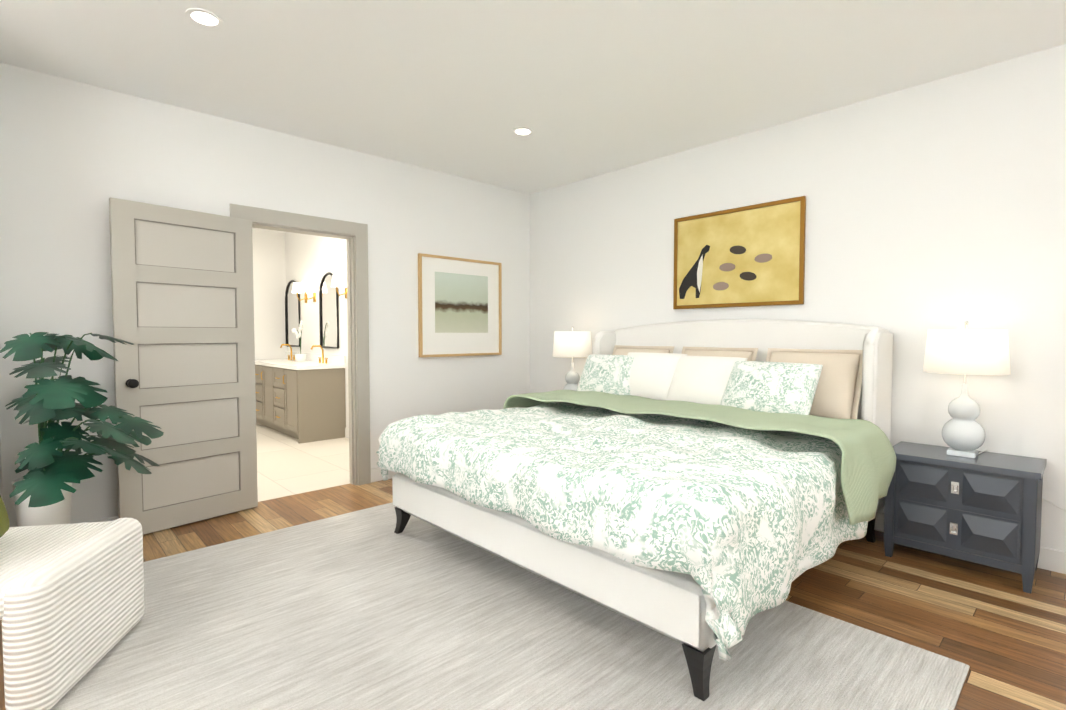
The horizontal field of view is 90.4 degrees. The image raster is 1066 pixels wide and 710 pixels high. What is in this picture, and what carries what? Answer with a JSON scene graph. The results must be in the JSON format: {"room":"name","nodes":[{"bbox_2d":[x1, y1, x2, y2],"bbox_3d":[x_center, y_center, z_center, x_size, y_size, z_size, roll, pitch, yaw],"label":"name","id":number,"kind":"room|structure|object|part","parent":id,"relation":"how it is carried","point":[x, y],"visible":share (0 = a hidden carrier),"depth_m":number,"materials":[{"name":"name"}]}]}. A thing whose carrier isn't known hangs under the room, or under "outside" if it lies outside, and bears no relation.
{"room":"bedroom","nodes":[
{"label":"bedroom","id":0,"kind":"room"},
{"bbox_2d":[0,63,529,526],"bbox_3d":[-1.570,-0.284,4.243,4.120,2.704,0.120,-2,3,-43],"label":"wall","id":1,"kind":"structure","parent":0,"point":[75,156],"depth_m":3.48,"materials":[{"name":"white paint"}]},
{"bbox_2d":[82,516,118,522],"bbox_3d":[-2.507,1.048,3.313,1.170,0.115,0.016,-2,3,-43],"label":"baseboard","id":2,"kind":"structure","parent":1,"relation":"attached to","point":[108,519],"depth_m":3.22,"materials":[{"name":"white paint"}]},
{"bbox_2d":[109,197,257,534],"bbox_3d":[-2.214,0.081,3.427,0.172,2.015,0.796,2,3,39],"label":"door leaf","id":3,"kind":"structure","parent":1,"relation":"in","point":[183,313],"depth_m":3.39,"materials":[{"name":"grey paint"}]},
{"bbox_3d":[-2.419,0.168,3.173,0.172,0.056,0.056,2,3,39],"label":"knob","id":4,"kind":"part","parent":3,"relation":"part of","materials":[{"name":"black metal"}]},
{"bbox_2d":[230,204,370,484],"bbox_3d":[-1.766,0.010,4.068,1.000,2.130,0.160,-2,3,-43],"label":"door frame","id":5,"kind":"structure","parent":1,"relation":"attached to","point":[354,235],"depth_m":4.30,"materials":[{"name":"grey paint"}]},
{"bbox_2d":[371,467,396,482],"bbox_3d":[-0.692,0.981,5.030,1.830,0.115,0.016,-2,3,-43],"label":"baseboard","id":6,"kind":"structure","parent":1,"relation":"attached to","point":[376,475],"depth_m":4.44,"materials":[{"name":"white paint"}]},
{"bbox_2d":[252,229,286,359],"bbox_3d":[-4.513,-0.390,6.963,2.390,2.704,0.120,-2,3,-43],"label":"wall","id":7,"kind":"structure","parent":0,"point":[269,275],"depth_m":7.57,"materials":[{"name":"white paint"}]},
{"bbox_2d":[285,232,348,427],"bbox_3d":[-2.279,-0.368,6.407,0.152,2.704,4.000,-2,3,-43],"label":"wall","id":8,"kind":"structure","parent":0,"point":[313,260],"depth_m":6.87,"materials":[{"name":"white paint"}]},
{"bbox_3d":[-3.411,-0.589,7.503,0.028,0.948,0.548,-2,3,-43],"label":"mirror","id":9,"kind":"part","parent":8,"relation":"part of","materials":[{"name":"mirror"}]},
{"bbox_2d":[292,283,306,302],"bbox_3d":[-3.135,-0.833,7.094,0.185,0.260,0.130,-2,3,-43],"label":"sconce","id":10,"kind":"object","parent":8,"relation":"attached to","point":[296,287],"visible":0.92,"depth_m":7.04,"materials":[{"name":"gold metal"}]},
{"bbox_3d":[-3.155,-0.897,7.072,0.130,0.130,0.130,-2,3,-43],"label":"lamp shade","id":11,"kind":"part","parent":10,"relation":"part of","materials":[{"name":"white"}]},
{"bbox_3d":[-3.114,-0.774,7.116,0.127,0.140,0.070,-2,3,-43],"label":"arm","id":12,"kind":"part","parent":10,"relation":"part of"},
{"bbox_2d":[300,281,315,301],"bbox_3d":[-2.929,-0.825,6.876,0.185,0.260,0.130,-2,3,-43],"label":"sconce","id":13,"kind":"object","parent":8,"relation":"attached to","point":[305,286],"visible":1,"depth_m":6.83,"materials":[{"name":"gold metal"}]},
{"bbox_3d":[-2.949,-0.889,6.855,0.130,0.130,0.130,-2,3,-43],"label":"lamp shade","id":14,"kind":"part","parent":13,"relation":"part of","materials":[{"name":"white"}]},
{"bbox_3d":[-2.908,-0.765,6.899,0.127,0.140,0.070,-2,3,-43],"label":"arm","id":15,"kind":"part","parent":13,"relation":"part of"},
{"bbox_2d":[287,352,345,363],"bbox_3d":[-2.924,0.036,7.017,0.020,0.100,1.990,-2,3,-43],"label":"backsplash","id":16,"kind":"structure","parent":8,"relation":"attached to","point":[290,355],"depth_m":6.84,"materials":[{"name":"white stone"}]},
{"bbox_3d":[-2.544,-0.553,6.589,0.028,0.948,0.548,-2,3,-43],"label":"mirror","id":17,"kind":"part","parent":8,"relation":"part of","materials":[{"name":"mirror"}]},
{"bbox_2d":[331,275,346,297],"bbox_3d":[-2.262,-0.797,6.172,0.185,0.260,0.130,-2,3,-43],"label":"sconce","id":18,"kind":"object","parent":8,"relation":"attached to","point":[336,281],"visible":0.96,"depth_m":6.12,"materials":[{"name":"gold metal"}]},
{"bbox_3d":[-2.282,-0.861,6.151,0.130,0.130,0.130,-2,3,-43],"label":"lamp shade","id":19,"kind":"part","parent":18,"relation":"part of","materials":[{"name":"white"}]},
{"bbox_3d":[-2.240,-0.738,6.195,0.127,0.140,0.070,-2,3,-43],"label":"arm","id":20,"kind":"part","parent":18,"relation":"part of"},
{"bbox_2d":[345,428,348,437],"bbox_3d":[-2.276,0.929,6.378,0.016,0.115,3.880,-2,3,-43],"label":"baseboard","id":21,"kind":"structure","parent":8,"relation":"attached to","point":[346,432],"depth_m":6.30,"materials":[{"name":"white paint"}]},
{"bbox_2d":[418,253,501,356],"bbox_3d":[-0.664,-0.448,4.986,0.935,0.915,0.032,-2,3,-43],"label":"picture frame","id":22,"kind":"object","parent":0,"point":[420,332],"depth_m":4.83,"materials":[{"name":"brown wood"}]},
{"bbox_2d":[422,256,498,354],"bbox_3d":[-0.671,-0.449,4.992,0.891,0.871,0.012,-2,3,-43],"label":"mat","id":23,"kind":"object","parent":22,"relation":"attached to","point":[449,343],"visible":0.64,"depth_m":4.95,"materials":[{"name":"white paper"}]},
{"bbox_2d":[435,272,487,332],"bbox_3d":[-0.664,-0.486,4.988,0.610,0.550,0.001,-2,3,-43],"label":"framed picture","id":24,"kind":"object","parent":23,"relation":"attached to","point":[461,303],"visible":1,"depth_m":4.97},
{"bbox_2d":[0,423,1065,709],"bbox_3d":[-1.705,1.179,2.711,6.740,0.100,10.240,-2,3,-43],"label":"floor","id":25,"kind":"structure","parent":0,"point":[1000,633],"depth_m":2.57,"materials":[{"name":"brown wood"}]},
{"bbox_2d":[0,496,144,709],"bbox_3d":[-2.204,0.727,1.822,1.270,0.870,0.640,0,2,-11],"label":"armchair","id":26,"kind":"object","parent":25,"relation":"on","point":[72,604],"visible":1,"depth_m":1.81,"materials":[{"name":"white fabric"}]},
{"bbox_2d":[0,496,9,537],"bbox_3d":[-1.986,0.488,1.814,0.160,0.419,0.419,-26,15,-28],"label":"pillow","id":27,"kind":"object","parent":26,"relation":"on","point":[4,519],"depth_m":1.94,"materials":[{"name":"green fabric"}]},
{"bbox_3d":[-2.239,0.761,1.817,1.200,0.115,0.630,0,2,-11],"label":"seat","id":28,"kind":"part","parent":26,"relation":"part of","materials":[{"name":"white fabric"}]},
{"bbox_2d":[0,332,163,526],"bbox_3d":[-2.306,0.504,2.748,0.620,1.244,0.928,-2,3,-43],"label":"plant","id":29,"kind":"object","parent":25,"relation":"on","point":[43,490],"visible":0.96,"depth_m":2.60,"materials":[{"name":"green plant"}]},
{"bbox_3d":[-2.559,0.883,2.772,0.236,0.485,0.236,-2,3,-43],"label":"pot","id":30,"kind":"part","parent":29,"relation":"part of","materials":[{"name":"white ceramic"}]},
{"bbox_2d":[255,364,345,443],"bbox_3d":[-3.132,0.550,6.854,0.574,0.835,1.970,-2,3,-43],"label":"bathroom vanity","id":31,"kind":"object","parent":25,"relation":"on","point":[300,396],"depth_m":6.22,"materials":[{"name":"brown wood"}]},
{"bbox_2d":[255,360,345,371],"bbox_3d":[-3.122,0.113,6.833,0.565,0.040,1.990,-2,3,-43],"label":"countertop","id":32,"kind":"structure","parent":31,"relation":"on","point":[299,365],"depth_m":6.31,"materials":[{"name":"white stone"}]},
{"bbox_2d":[50,502,969,709],"bbox_3d":[-0.388,1.139,2.255,2.490,0.014,3.190,-2,3,-43],"label":"rug","id":33,"kind":"object","parent":25,"relation":"on","point":[367,609],"visible":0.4,"depth_m":2.07,"materials":[{"name":"fabric"}]},
{"bbox_2d":[376,319,895,700],"bbox_3d":[0.619,0.436,3.202,2.369,1.344,2.452,-2,3,-43],"label":"bed","id":34,"kind":"object","parent":25,"relation":"on","point":[699,490],"visible":1,"depth_m":2.46,"materials":[{"name":"white fabric"}]},
{"bbox_2d":[577,354,633,394],"bbox_3d":[0.592,0.171,4.173,0.491,0.382,0.170,2,-27,40],"label":"pillow","id":35,"kind":"object","parent":34,"relation":"on","point":[602,374],"depth_m":4.09,"materials":[{"name":"white fabric"}]},
{"bbox_2d":[376,402,878,660],"bbox_3d":[0.396,0.642,2.999,1.755,0.541,2.338,-2,3,-43],"label":"duvet","id":36,"kind":"object","parent":34,"relation":"on","point":[688,529],"depth_m":2.16,"materials":[{"name":"white fabric"}]},
{"bbox_3d":[0.626,0.826,3.224,2.150,0.234,2.100,-2,3,-43],"label":"frame","id":37,"kind":"part","parent":34,"relation":"part of","materials":[{"name":"white fabric"}]},
{"bbox_2d":[627,352,687,399],"bbox_3d":[0.884,0.169,3.981,0.510,0.400,0.190,2,-23,44],"label":"pillow","id":38,"kind":"object","parent":34,"relation":"on","point":[649,375],"depth_m":3.88,"materials":[{"name":"white fabric"}]},
{"bbox_2d":[503,390,895,524],"bbox_3d":[0.800,0.507,3.377,0.595,0.402,2.452,-2,3,-43],"label":"blanket","id":39,"kind":"object","parent":34,"relation":"on","point":[862,458],"depth_m":2.75,"materials":[{"name":"fabric"}]},
{"bbox_2d":[666,356,747,404],"bbox_3d":[1.178,0.193,3.627,0.190,0.400,0.510,34,-20,-37],"label":"pillow","id":40,"kind":"object","parent":34,"relation":"on","point":[705,380],"depth_m":3.56,"materials":[{"name":"white fabric"}]},
{"bbox_3d":[1.439,0.314,3.975,0.110,1.159,2.100,-2,3,-43],"label":"headboard","id":41,"kind":"part","parent":34,"relation":"part of","materials":[{"name":"white fabric"}]},
{"bbox_2d":[720,361,822,414],"bbox_3d":[1.429,0.213,3.218,0.180,0.382,0.546,38,-21,-34],"label":"pillow","id":42,"kind":"object","parent":34,"relation":"on","point":[748,386],"depth_m":3.13,"materials":[{"name":"white fabric"}]},
{"bbox_2d":[884,441,1046,593],"bbox_3d":[2.303,0.831,2.850,0.419,0.585,0.634,-2,3,-43],"label":"nightstand","id":43,"kind":"object","parent":25,"relation":"on","point":[984,508],"visible":1,"depth_m":2.69,"materials":[{"name":"grey paint"}]},
{"bbox_3d":[2.160,0.787,2.713,0.018,0.272,0.032,-2,3,-43],"label":"handle","id":44,"kind":"part","parent":43,"relation":"part of","materials":[{"name":"silver metal"}]},
{"bbox_2d":[923,321,1065,510],"bbox_3d":[2.538,0.330,2.622,0.396,1.010,0.986,-2,3,-43],"label":"lamp","id":45,"kind":"object","parent":43,"relation":"on","point":[966,351],"visible":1,"depth_m":2.75,"materials":[{"name":"white glass"}]},
{"bbox_3d":[2.310,-0.011,2.824,0.019,0.344,0.020,-2,3,-43],"label":"stem","id":46,"kind":"part","parent":45,"relation":"part of","materials":[{"name":"silver metal"}]},
{"bbox_3d":[2.310,-0.021,2.823,0.360,0.230,0.360,-2,3,-43],"label":"lamp shade","id":47,"kind":"part","parent":45,"relation":"part of","materials":[{"name":"white fabric"}]},
{"bbox_3d":[2.703,0.686,2.632,0.161,0.298,0.753,-2,3,-43],"label":"cord","id":48,"kind":"part","parent":45,"relation":"part of","materials":[{"name":"white plastic"}]},
{"bbox_3d":[0.350,0.751,4.911,0.419,0.585,0.634,-2,3,-43],"label":"nightstand","id":49,"kind":"object","parent":25,"relation":"on","visible":0},
{"bbox_2d":[553,326,591,390],"bbox_3d":[0.364,0.097,4.884,0.360,0.721,0.360,-2,3,-43],"label":"lamp","id":50,"kind":"object","parent":49,"relation":"on","point":[572,343],"visible":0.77,"depth_m":4.74,"materials":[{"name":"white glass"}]},
{"bbox_3d":[0.364,-0.101,4.877,0.360,0.230,0.360,-2,3,-43],"label":"lamp shade","id":51,"kind":"part","parent":50,"relation":"part of","materials":[{"name":"white fabric"}]},
{"bbox_2d":[0,0,1065,232],"bbox_3d":[-1.705,-1.623,2.602,6.740,0.100,10.240,-2,3,-43],"label":"ceiling","id":52,"kind":"structure","parent":0,"point":[583,89],"depth_m":2.86,"materials":[{"name":"white paint"}]},
{"bbox_2d":[185,8,222,27],"bbox_3d":[-1.526,-1.564,2.457,0.150,0.006,0.150,-2,3,-43],"label":"recessed light","id":53,"kind":"object","parent":52,"relation":"in","point":[189,12],"depth_m":2.45,"materials":[{"name":"white paint"}]},
{"bbox_3d":[-1.526,-1.565,2.457,0.104,0.004,0.104,-2,3,-43],"label":"recessed ceiling light lens","id":54,"kind":"part","parent":53,"relation":"part of","materials":[{"name":"white plastic"}]},
{"bbox_2d":[513,127,532,135],"bbox_3d":[-0.073,-1.617,3.832,0.150,0.006,0.150,-2,3,-43],"label":"recessed light","id":55,"kind":"object","parent":52,"relation":"in","point":[516,129],"depth_m":3.83,"materials":[{"name":"white paint"}]},
{"bbox_3d":[-0.073,-1.619,3.831,0.104,0.004,0.104,-2,3,-43],"label":"recessed ceiling light lens","id":56,"kind":"part","parent":55,"relation":"part of","materials":[{"name":"white plastic"}]},
{"bbox_2d":[530,44,1065,551],"bbox_3d":[2.032,-0.256,3.523,0.120,2.704,6.120,-2,3,-43],"label":"wall","id":57,"kind":"structure","parent":0,"point":[938,204],"depth_m":3.20,"materials":[{"name":"white paint"}]},
{"bbox_2d":[673,196,805,308],"bbox_3d":[1.499,-0.725,3.956,0.027,0.731,1.002,-2,3,-43],"label":"framed picture","id":58,"kind":"object","parent":57,"relation":"attached to","point":[750,255],"visible":1,"depth_m":3.90,"materials":[{"name":"gold metal"}]},
{"bbox_2d":[874,512,1065,573],"bbox_3d":[2.024,1.041,3.483,0.016,0.115,6.000,-2,3,-43],"label":"baseboard","id":59,"kind":"structure","parent":57,"relation":"attached to","point":[1050,559],"depth_m":2.76,"materials":[{"name":"white paint"}]},
{"bbox_3d":[-2.809,-0.222,2.644,0.120,2.704,0.500,-2,3,-43],"label":"wall","id":60,"kind":"structure","parent":0,"visible":0},
{"bbox_2d":[0,438,2,499],"bbox_3d":[-2.738,0.054,2.681,0.020,2.150,0.440,-2,3,-43],"label":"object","id":61,"kind":"object","parent":60,"relation":"attached to","point":[1,492],"depth_m":2.81,"materials":[{"name":"white paint"}]}
]}

